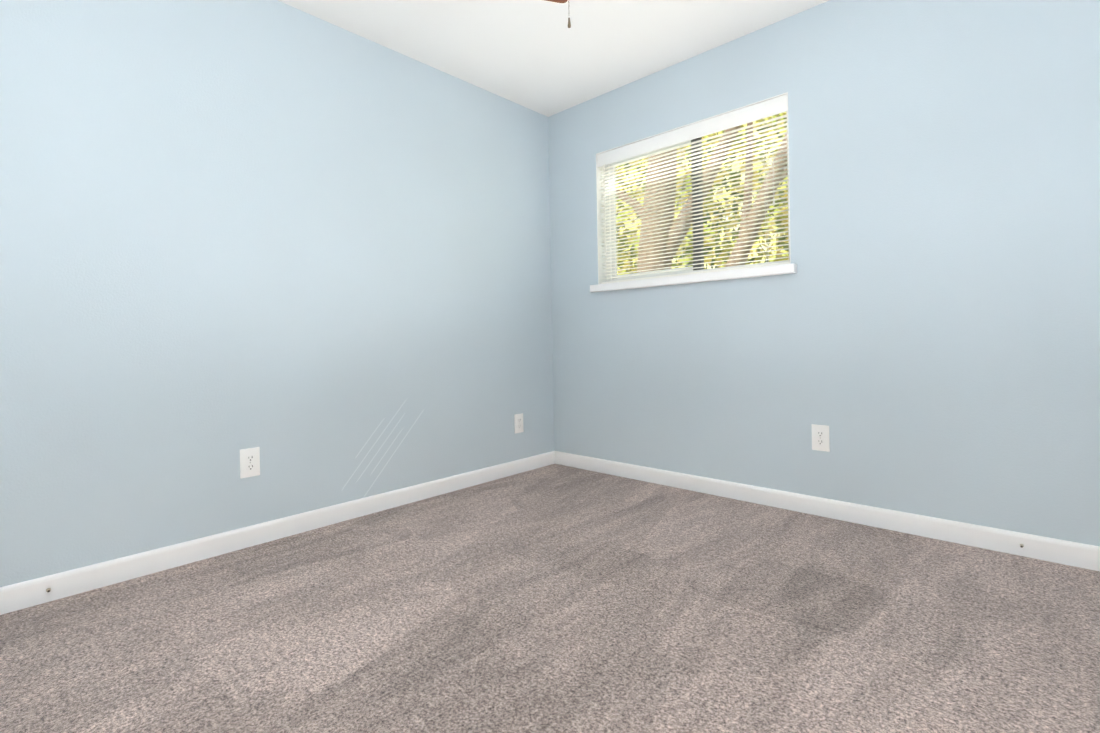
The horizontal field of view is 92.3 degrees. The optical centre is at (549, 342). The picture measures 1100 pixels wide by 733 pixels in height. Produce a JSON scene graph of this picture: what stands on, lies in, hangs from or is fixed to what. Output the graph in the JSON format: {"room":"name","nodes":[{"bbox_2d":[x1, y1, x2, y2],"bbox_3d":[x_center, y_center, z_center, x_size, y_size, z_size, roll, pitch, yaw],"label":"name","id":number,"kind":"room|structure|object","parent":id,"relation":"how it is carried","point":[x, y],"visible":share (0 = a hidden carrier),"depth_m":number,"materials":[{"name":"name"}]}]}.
{"room":"empty bedroom","nodes":[
{"label":"empty bedroom","id":0,"kind":"room"},
{"bbox_2d":[0,0,554,586],"bbox_3d":[-1.337,-0.337,2.384,0.140,2.440,3.800,-1,0,43],"label":"wall","id":1,"kind":"structure","parent":0,"point":[308,254],"depth_m":2.29,"materials":[{"name":"blue paint"}]},
{"bbox_2d":[240,447,259,478],"bbox_3d":[-1.305,0.521,2.297,0.008,0.125,0.079,-1,0,43],"label":"electrical outlet","id":2,"kind":"object","parent":1,"relation":"attached to","point":[249,462],"visible":1,"depth_m":2.29,"materials":[{"name":"white plastic"}]},
{"bbox_2d":[0,451,555,614],"bbox_3d":[-1.211,0.838,2.390,0.013,0.087,3.660,-1,0,43],"label":"baseboard","id":3,"kind":"structure","parent":1,"relation":"attached to","point":[24,594],"depth_m":2.23,"materials":[{"name":"white wood"}]},
{"bbox_2d":[514,413,523,433],"bbox_3d":[-0.204,0.530,3.477,0.008,0.125,0.079,-1,0,43],"label":"electrical outlet","id":4,"kind":"object","parent":1,"relation":"attached to","point":[518,423],"visible":1,"depth_m":3.47,"materials":[{"name":"white plastic"}]},
{"bbox_2d":[0,464,1099,732],"bbox_3d":[0.010,0.914,1.252,3.630,0.100,3.940,-1,0,43],"label":"floor","id":5,"kind":"structure","parent":0,"point":[554,598],"depth_m":1.58,"materials":[{"name":"carpet"}]},
{"bbox_2d":[278,0,828,116],"bbox_3d":[-0.039,-1.625,1.237,3.630,0.100,3.940,-1,0,43],"label":"ceiling","id":6,"kind":"structure","parent":0,"point":[540,57],"depth_m":2.71,"materials":[{"name":"white paint"}]},
{"bbox_2d":[540,0,570,27],"bbox_3d":[-0.015,-1.168,1.219,1.273,0.815,1.254,-1,0,43],"label":"fan","id":7,"kind":"object","parent":6,"relation":"hanging from","point":[562,2],"visible":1,"depth_m":1.90,"materials":[{"name":"brown wood"}]},
{"bbox_2d":[548,0,1099,545],"bbox_3d":[1.282,-0.389,2.633,3.630,2.440,0.140,-1,0,43],"label":"wall","id":8,"kind":"structure","parent":0,"point":[918,332],"depth_m":2.34,"materials":[{"name":"blue paint"}]},
{"bbox_2d":[596,92,790,283],"bbox_3d":[0.794,-0.794,3.079,1.204,0.885,0.140,-1,0,43],"label":"window","id":9,"kind":"structure","parent":8,"relation":"in","point":[599,229],"depth_m":3.13,"materials":[{"name":"white plastic"}]},
{"bbox_2d":[597,94,789,283],"bbox_3d":[0.760,-0.808,3.043,1.192,0.843,0.058,-1,0,43],"label":"window blinds","id":10,"kind":"object","parent":9,"relation":"attached to","point":[761,110],"visible":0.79,"depth_m":2.97,"materials":[{"name":"white plastic"}]},
{"bbox_2d":[590,263,796,291],"bbox_3d":[0.766,-0.359,3.043,1.268,0.044,0.135,-1,0,43],"label":"window sill","id":11,"kind":"structure","parent":8,"relation":"attached to","point":[737,274],"depth_m":2.90,"materials":[{"name":"white wood"}]},
{"bbox_2d":[812,424,829,451],"bbox_3d":[1.299,0.457,2.536,0.079,0.125,0.008,-1,0,43],"label":"outlet","id":12,"kind":"object","parent":8,"relation":"attached to","point":[820,438],"visible":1,"depth_m":2.53,"materials":[{"name":"white plastic"}]},
{"bbox_2d":[556,451,1099,570],"bbox_3d":[1.256,0.789,2.580,3.300,0.087,0.013,-1,0,43],"label":"baseboard","id":13,"kind":"structure","parent":8,"relation":"attached to","point":[1086,556],"depth_m":2.39,"materials":[{"name":"white wood"}]},
{"label":"outside","id":14,"kind":"structure","parent":0,"visible":0},
{"bbox_2d":[616,112,788,274],"bbox_3d":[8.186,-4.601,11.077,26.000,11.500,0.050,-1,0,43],"label":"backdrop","id":15,"kind":"structure","parent":14,"point":[739,208],"depth_m":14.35,"materials":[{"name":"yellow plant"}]},
{"bbox_3d":[6.282,1.259,8.951,30.000,0.120,15.859,-1,0,43],"label":"ground","id":16,"kind":"structure","parent":14,"visible":0},
{"bbox_2d":[615,113,788,273],"bbox_3d":[1.768,-2.068,8.130,8.466,6.732,4.954,-1,0,43],"label":"oak tree","id":17,"kind":"object","parent":16,"relation":"on","point":[726,230],"depth_m":5.68,"materials":[{"name":"green plant"}]}
]}

